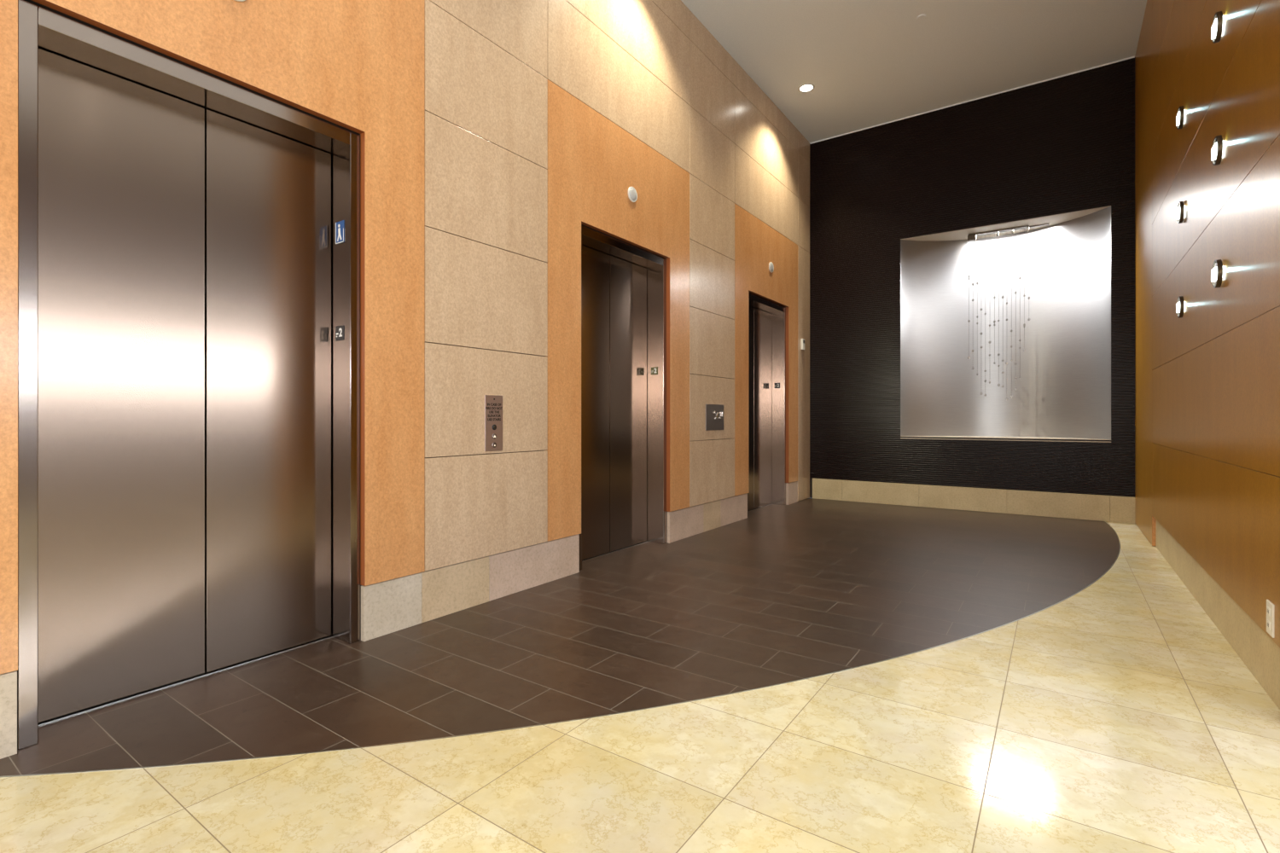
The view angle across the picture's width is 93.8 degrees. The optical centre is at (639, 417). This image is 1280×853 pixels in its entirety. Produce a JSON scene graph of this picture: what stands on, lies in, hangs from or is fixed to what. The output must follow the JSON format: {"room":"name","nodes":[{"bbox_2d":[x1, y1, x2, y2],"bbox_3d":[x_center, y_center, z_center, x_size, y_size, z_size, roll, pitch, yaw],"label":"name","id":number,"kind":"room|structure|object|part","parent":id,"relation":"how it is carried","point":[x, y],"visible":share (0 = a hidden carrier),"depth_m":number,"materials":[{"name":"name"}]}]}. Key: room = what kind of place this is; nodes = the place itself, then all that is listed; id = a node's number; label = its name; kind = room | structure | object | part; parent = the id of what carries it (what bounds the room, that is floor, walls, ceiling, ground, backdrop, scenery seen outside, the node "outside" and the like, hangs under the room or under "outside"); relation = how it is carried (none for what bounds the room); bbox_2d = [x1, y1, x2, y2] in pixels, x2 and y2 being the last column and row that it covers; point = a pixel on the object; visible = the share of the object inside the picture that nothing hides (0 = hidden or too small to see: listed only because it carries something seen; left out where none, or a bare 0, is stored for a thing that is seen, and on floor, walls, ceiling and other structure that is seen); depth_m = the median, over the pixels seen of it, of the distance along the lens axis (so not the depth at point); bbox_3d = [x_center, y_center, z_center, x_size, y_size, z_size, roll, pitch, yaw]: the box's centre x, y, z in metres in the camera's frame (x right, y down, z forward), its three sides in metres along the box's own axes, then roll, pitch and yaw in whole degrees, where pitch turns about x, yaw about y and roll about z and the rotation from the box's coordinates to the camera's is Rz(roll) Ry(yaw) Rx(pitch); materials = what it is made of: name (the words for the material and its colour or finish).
{"room":"lobby","nodes":[
{"label":"lobby","id":0,"kind":"room"},
{"bbox_2d":[0,0,809,674],"bbox_3d":[-1.571,-1.303,2.853,0.398,4.756,12.879,0,0,35],"label":"wall","id":1,"kind":"structure","parent":0,"point":[490,131],"depth_m":3.56,"materials":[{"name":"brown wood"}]},
{"bbox_2d":[16,0,360,750],"bbox_3d":[-1.768,-0.142,2.470,0.216,2.434,1.156,0,0,35],"label":"door","id":2,"kind":"structure","parent":1,"relation":"in","point":[189,274],"depth_m":2.40,"materials":[{"name":"metal"}]},
{"bbox_3d":[-1.826,1.073,2.510,0.036,0.003,1.062,0,0,35],"label":"sill","id":3,"kind":"part","parent":2,"relation":"part of","materials":[{"name":"silver metal"}]},
{"bbox_3d":[-1.452,-0.410,2.895,0.072,0.070,0.003,0,0,35],"label":"floor number plate","id":4,"kind":"part","parent":2,"relation":"part of","materials":[{"name":"black"}]},
{"bbox_3d":[-1.451,-0.897,2.895,0.074,0.105,0.003,0,0,35],"label":"accessible plate","id":5,"kind":"part","parent":2,"relation":"part of","materials":[{"name":"blue plastic"}]},
{"bbox_3d":[-1.667,-0.700,2.400,0.038,3.011,1.826,0,0,35],"label":"wood panel","id":6,"kind":"part","parent":1,"relation":"part of","materials":[{"name":"orange wood"}]},
{"bbox_2d":[0,481,797,759],"bbox_3d":[-1.554,0.943,2.568,0.029,0.264,12.430,0,0,35],"label":"baseboard","id":7,"kind":"structure","parent":1,"relation":"attached to","point":[388,607],"depth_m":3.40,"materials":[{"name":"grey stone"}]},
{"bbox_3d":[-0.879,-1.911,3.528,0.038,0.587,0.919,0,0,35],"label":"wood panel","id":8,"kind":"part","parent":1,"relation":"part of","materials":[{"name":"brown wood"}]},
{"bbox_3d":[-0.879,-1.312,3.528,0.038,0.604,0.919,0,0,35],"label":"wood panel","id":9,"kind":"part","parent":1,"relation":"part of","materials":[{"name":"brown wood"}]},
{"bbox_3d":[-0.879,-0.703,3.528,0.038,0.606,0.919,0,0,35],"label":"wood panel","id":10,"kind":"part","parent":1,"relation":"part of","materials":[{"name":"brown wood"}]},
{"bbox_3d":[-0.879,-0.093,3.528,0.038,0.605,0.919,0,0,35],"label":"wood panel","id":11,"kind":"part","parent":1,"relation":"part of","materials":[{"name":"brown wood"}]},
{"bbox_3d":[-0.879,0.509,3.528,0.038,0.593,0.919,0,0,35],"label":"wood panel","id":12,"kind":"part","parent":1,"relation":"part of","materials":[{"name":"brown wood"}]},
{"bbox_3d":[-0.879,-2.513,3.528,0.038,0.608,0.919,0,0,35],"label":"wood panel","id":13,"kind":"part","parent":1,"relation":"part of","materials":[{"name":"brown wood"}]},
{"bbox_2d":[484,395,502,451],"bbox_3d":[-0.857,0.032,3.518,0.011,0.327,0.134,0,0,35],"label":"panel","id":14,"kind":"object","parent":1,"relation":"attached to","point":[493,404],"visible":1,"depth_m":3.51,"materials":[{"name":"metal"}]},
{"bbox_3d":[-0.091,-0.700,4.657,0.038,3.011,1.826,0,0,35],"label":"wood panel","id":15,"kind":"part","parent":1,"relation":"part of","materials":[{"name":"orange wood"}]},
{"bbox_3d":[-0.091,-2.513,4.657,0.038,0.608,1.826,0,0,35],"label":"wood panel","id":16,"kind":"part","parent":1,"relation":"part of","materials":[{"name":"brown wood"}]},
{"bbox_2d":[579,225,666,570],"bbox_3d":[-0.192,-0.142,4.727,0.216,2.434,1.156,0,0,35],"label":"door","id":17,"kind":"structure","parent":1,"relation":"in","point":[624,285],"depth_m":4.88,"materials":[{"name":"metal"}]},
{"bbox_3d":[-0.249,1.073,4.768,0.036,0.003,1.062,0,0,35],"label":"sill","id":18,"kind":"part","parent":17,"relation":"part of","materials":[{"name":"silver metal"}]},
{"bbox_3d":[0.124,-0.403,5.152,0.072,0.064,0.003,0,0,35],"label":"floor number plate","id":19,"kind":"part","parent":17,"relation":"part of","materials":[{"name":"black"}]},
{"bbox_3d":[-0.091,-3.116,4.657,0.038,0.591,1.826,0,0,35],"label":"wood panel","id":20,"kind":"part","parent":1,"relation":"part of","materials":[{"name":"brown wood"}]},
{"bbox_2d":[627,186,637,202],"bbox_3d":[-0.057,-1.740,4.661,0.014,0.116,0.116,0,0,35],"label":"lantern","id":21,"kind":"object","parent":1,"relation":"attached to","point":[631,192],"visible":1,"depth_m":4.65,"materials":[{"name":"white plastic"}]},
{"bbox_3d":[-0.091,-3.547,4.657,0.038,0.263,1.826,0,0,35],"label":"wood panel","id":22,"kind":"part","parent":1,"relation":"part of","materials":[{"name":"brown wood"}]},
{"bbox_3d":[0.697,-3.547,5.786,0.038,0.263,0.919,0,0,35],"label":"wood panel","id":23,"kind":"part","parent":1,"relation":"part of","materials":[{"name":"brown wood"}]},
{"bbox_3d":[0.697,-3.116,5.786,0.038,0.591,0.919,0,0,35],"label":"wood panel","id":24,"kind":"part","parent":1,"relation":"part of","materials":[{"name":"brown wood"}]},
{"bbox_3d":[0.697,-2.513,5.786,0.038,0.608,0.919,0,0,35],"label":"wood panel","id":25,"kind":"part","parent":1,"relation":"part of","materials":[{"name":"brown wood"}]},
{"bbox_3d":[0.697,-1.911,5.786,0.038,0.587,0.919,0,0,35],"label":"wood panel","id":26,"kind":"part","parent":1,"relation":"part of","materials":[{"name":"brown wood"}]},
{"bbox_3d":[0.697,-1.312,5.786,0.038,0.604,0.919,0,0,35],"label":"wood panel","id":27,"kind":"part","parent":1,"relation":"part of","materials":[{"name":"brown wood"}]},
{"bbox_3d":[0.697,-0.703,5.786,0.038,0.606,0.919,0,0,35],"label":"wood panel","id":28,"kind":"part","parent":1,"relation":"part of","materials":[{"name":"brown wood"}]},
{"bbox_3d":[0.697,-0.093,5.786,0.038,0.605,0.919,0,0,35],"label":"wood panel","id":29,"kind":"part","parent":1,"relation":"part of","materials":[{"name":"brown wood"}]},
{"bbox_3d":[0.697,0.509,5.786,0.038,0.593,0.919,0,0,35],"label":"wood panel","id":30,"kind":"part","parent":1,"relation":"part of","materials":[{"name":"brown wood"}]},
{"bbox_2d":[705,404,723,430],"bbox_3d":[0.732,-0.005,5.782,0.024,0.250,0.370,0,0,35],"label":"switch panel","id":31,"kind":"object","parent":1,"relation":"attached to","point":[714,413],"visible":1,"depth_m":5.77,"materials":[{"name":"metal"}]},
{"bbox_3d":[1.485,-0.700,6.914,0.038,3.011,1.826,0,0,35],"label":"wood panel","id":32,"kind":"part","parent":1,"relation":"part of","materials":[{"name":"orange wood"}]},
{"bbox_3d":[1.485,-3.547,6.914,0.038,0.263,1.826,0,0,35],"label":"wood panel","id":33,"kind":"part","parent":1,"relation":"part of","materials":[{"name":"brown wood"}]},
{"bbox_3d":[1.485,-3.116,6.914,0.038,0.591,1.826,0,0,35],"label":"wood panel","id":34,"kind":"part","parent":1,"relation":"part of","materials":[{"name":"brown wood"}]},
{"bbox_3d":[1.485,-2.513,6.914,0.038,0.608,1.826,0,0,35],"label":"wood panel","id":35,"kind":"part","parent":1,"relation":"part of","materials":[{"name":"brown wood"}]},
{"bbox_2d":[747,292,785,511],"bbox_3d":[1.384,-0.142,6.985,0.216,2.434,1.156,0,0,35],"label":"door","id":36,"kind":"structure","parent":1,"relation":"in","point":[766,319],"depth_m":7.32,"materials":[{"name":"metal"}]},
{"bbox_3d":[1.327,1.073,7.025,0.036,0.003,1.062,0,0,35],"label":"sill","id":37,"kind":"part","parent":36,"relation":"part of","materials":[{"name":"silver metal"}]},
{"bbox_2d":[768,261,773,272],"bbox_3d":[1.519,-1.740,6.918,0.014,0.116,0.116,0,0,35],"label":"lantern","id":38,"kind":"object","parent":1,"relation":"attached to","point":[770,264],"visible":1,"depth_m":6.90,"materials":[{"name":"white plastic"}]},
{"bbox_2d":[800,338,804,349],"bbox_3d":[2.109,-0.950,7.748,0.031,0.140,0.080,0,0,35],"label":"thermostat","id":39,"kind":"object","parent":1,"relation":"attached to","point":[802,340],"visible":1,"depth_m":7.72,"materials":[{"name":"white plastic"}]},
{"bbox_3d":[2.136,-3.547,7.846,0.038,0.263,0.440,0,0,35],"label":"wood panel","id":40,"kind":"part","parent":1,"relation":"part of","materials":[{"name":"brown wood"}]},
{"bbox_3d":[2.136,-3.116,7.846,0.038,0.591,0.440,0,0,35],"label":"wood panel","id":41,"kind":"part","parent":1,"relation":"part of","materials":[{"name":"brown wood"}]},
{"bbox_3d":[2.136,-2.513,7.846,0.038,0.608,0.440,0,0,35],"label":"wood panel","id":42,"kind":"part","parent":1,"relation":"part of","materials":[{"name":"brown wood"}]},
{"bbox_3d":[2.136,-0.568,7.846,0.038,3.274,0.440,0,0,35],"label":"wood panel","id":43,"kind":"part","parent":1,"relation":"part of","materials":[{"name":"brown wood"}]},
{"bbox_2d":[0,498,1119,776],"bbox_3d":[1.246,1.105,4.107,3.541,0.060,7.596,0,0,35],"label":"floor dark tile","id":44,"kind":"structure","parent":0,"point":[806,588],"depth_m":2.95,"materials":[{"name":"brown tile"}]},
{"bbox_2d":[0,521,1279,852],"bbox_3d":[1.783,1.105,0.510,7.860,0.060,12.879,0,0,35],"label":"floor","id":45,"kind":"structure","parent":0,"point":[1115,716],"depth_m":1.80,"materials":[{"name":"beige tile"}]},
{"bbox_2d":[0,521,1120,777],"bbox_3d":[1.667,1.099,3.572,8.214,0.051,1.034,0,0,-33],"label":"trim","id":46,"kind":"structure","parent":45,"relation":"in","point":[1105,521],"depth_m":2.07,"materials":[{"name":"silver metal"}]},
{"bbox_2d":[680,0,1146,143],"bbox_3d":[1.873,-3.731,0.936,8.400,0.100,13.879,0,0,35],"label":"ceiling","id":47,"kind":"structure","parent":0,"point":[869,63],"depth_m":5.96,"materials":[{"name":"paint"}]},
{"bbox_2d":[797,83,814,92],"bbox_3d":[1.855,-3.678,6.674,0.176,0.007,0.176,0,0,35],"label":"recessed light","id":48,"kind":"object","parent":47,"relation":"in","point":[805,87],"visible":1,"depth_m":6.66,"materials":[{"name":"white glass"}]},
{"bbox_2d":[916,14,926,20],"bbox_3d":[2.585,-3.676,5.496,0.080,0.009,0.080,0,0,35],"label":"sprinkler cover","id":49,"kind":"object","parent":47,"relation":"attached to","point":[921,17],"visible":1,"depth_m":5.49,"materials":[{"name":"paint"}]},
{"bbox_2d":[809,58,1134,498],"bbox_3d":[3.949,-1.303,7.402,4.200,4.756,0.900,0,0,35],"label":"wall","id":50,"kind":"structure","parent":0,"point":[1065,144],"depth_m":7.07,"materials":[{"name":"black"}]},
{"bbox_2d":[810,56,1134,144],"bbox_3d":[3.661,-3.674,7.056,3.356,0.014,0.016,0,0,35],"label":"trim","id":51,"kind":"structure","parent":50,"relation":"attached to","point":[1132,56],"depth_m":6.86,"materials":[{"name":"paint"}]},
{"bbox_2d":[812,478,1135,523],"bbox_3d":[3.679,0.942,7.046,3.343,0.267,0.032,0,0,35],"label":"baseboard","id":52,"kind":"structure","parent":50,"relation":"attached to","point":[1112,509],"depth_m":6.84,"materials":[{"name":"stone"}]},
{"bbox_2d":[900,205,1111,442],"bbox_3d":[4.195,-0.967,7.003,2.044,2.464,0.520,0,0,35],"label":"wall niche","id":53,"kind":"object","parent":50,"relation":"attached to","point":[1063,391],"visible":0.83,"depth_m":7.13,"materials":[{"name":"silver metal"}]},
{"bbox_2d":[967,225,1029,400],"bbox_3d":[4.186,-1.233,6.992,0.630,2.070,0.115,0,0,35],"label":"mobile","id":54,"kind":"object","parent":53,"relation":"hanging from","point":[972,237],"visible":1,"depth_m":7.02,"materials":[{"name":"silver metal"}]},
{"bbox_2d":[1134,0,1279,647],"bbox_3d":[3.798,-1.303,3.994,0.365,4.756,4.899,0,0,35],"label":"wall","id":55,"kind":"structure","parent":0,"point":[1207,379],"depth_m":3.05,"materials":[{"name":"brown wood"}]},
{"bbox_3d":[4.673,-1.305,5.536,0.034,4.752,1.326,0,0,35],"label":"wood panel","id":56,"kind":"part","parent":55,"relation":"part of","materials":[{"name":"orange wood"}]},
{"bbox_3d":[3.279,-3.116,3.540,0.034,0.592,3.538,0,0,35],"label":"wood panel","id":57,"kind":"part","parent":55,"relation":"part of","materials":[{"name":"orange wood"}]},
{"bbox_3d":[3.279,-2.513,3.540,0.034,0.609,3.538,0,0,35],"label":"wood panel","id":58,"kind":"part","parent":55,"relation":"part of","materials":[{"name":"orange wood"}]},
{"bbox_2d":[1175,105,1184,129],"bbox_3d":[3.391,-1.883,3.755,0.028,0.134,0.134,0,0,35],"label":"wall sconce","id":59,"kind":"object","parent":55,"relation":"attached to","point":[1180,117],"visible":1,"depth_m":3.73,"materials":[{"name":"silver metal"}]},
{"bbox_2d":[1175,201,1184,223],"bbox_3d":[3.391,-1.289,3.755,0.028,0.134,0.134,0,0,35],"label":"wall sconce","id":60,"kind":"object","parent":55,"relation":"attached to","point":[1180,210],"visible":1,"depth_m":3.73,"materials":[{"name":"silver metal"}]},
{"bbox_2d":[1175,296,1184,318],"bbox_3d":[3.391,-0.695,3.755,0.028,0.134,0.134,0,0,35],"label":"wall sconce","id":61,"kind":"object","parent":55,"relation":"attached to","point":[1180,304],"visible":1,"depth_m":3.73,"materials":[{"name":"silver metal"}]},
{"bbox_3d":[3.279,-1.911,3.540,0.034,0.588,3.538,0,0,35],"label":"wood panel","id":62,"kind":"part","parent":55,"relation":"part of","materials":[{"name":"orange wood"}]},
{"bbox_3d":[3.279,-1.312,3.540,0.034,0.605,3.538,0,0,35],"label":"wood panel","id":63,"kind":"part","parent":55,"relation":"part of","materials":[{"name":"orange wood"}]},
{"bbox_3d":[3.279,-0.703,3.540,0.034,0.607,3.538,0,0,35],"label":"wood panel","id":64,"kind":"part","parent":55,"relation":"part of","materials":[{"name":"orange wood"}]},
{"bbox_3d":[3.279,-0.093,3.540,0.034,0.606,3.538,0,0,35],"label":"wood panel","id":65,"kind":"part","parent":55,"relation":"part of","materials":[{"name":"orange wood"}]},
{"bbox_3d":[3.279,0.514,3.540,0.034,0.604,3.538,0,0,35],"label":"wood panel","id":66,"kind":"part","parent":55,"relation":"part of","materials":[{"name":"orange wood"}]},
{"bbox_2d":[1155,519,1279,709],"bbox_3d":[3.292,0.940,3.531,0.020,0.271,3.540,0,0,35],"label":"baseboard","id":67,"kind":"structure","parent":55,"relation":"attached to","point":[1259,653],"depth_m":2.85,"materials":[{"name":"stone"}]},
{"bbox_2d":[1211,11,1223,43],"bbox_3d":[2.784,-1.883,2.886,0.028,0.134,0.134,0,0,35],"label":"wall sconce","id":68,"kind":"object","parent":55,"relation":"attached to","point":[1218,23],"visible":1,"depth_m":2.86,"materials":[{"name":"white"}]},
{"bbox_2d":[1211,135,1223,165],"bbox_3d":[2.784,-1.289,2.886,0.028,0.134,0.134,0,0,35],"label":"wall sconce","id":69,"kind":"object","parent":55,"relation":"attached to","point":[1218,145],"visible":1,"depth_m":2.86,"materials":[{"name":"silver metal"}]},
{"bbox_2d":[1211,259,1223,288],"bbox_3d":[2.784,-0.695,2.886,0.028,0.134,0.134,0,0,35],"label":"wall sconce","id":70,"kind":"object","parent":55,"relation":"attached to","point":[1218,267],"visible":1,"depth_m":2.86,"materials":[{"name":"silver metal"}]},
{"bbox_2d":[1266,599,1274,638],"bbox_3d":[2.323,0.740,2.208,0.010,0.120,0.080,0,0,35],"label":"wall outlet","id":71,"kind":"object","parent":55,"relation":"attached to","point":[1270,607],"visible":1,"depth_m":2.19,"materials":[{"name":"white plastic"}]},
{"bbox_2d":[1267,606,1270,616],"bbox_3d":[2.320,0.715,2.209,0.003,0.028,0.034,0,0,35],"label":"socket","id":72,"kind":"object","parent":71,"relation":"attached to","point":[1268,608],"depth_m":2.20,"materials":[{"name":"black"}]},
{"bbox_2d":[1267,620,1270,630],"bbox_3d":[2.320,0.765,2.209,0.003,0.028,0.034,0,0,35],"label":"socket","id":73,"kind":"object","parent":71,"relation":"attached to","point":[1268,621],"depth_m":2.20,"materials":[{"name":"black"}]}
]}

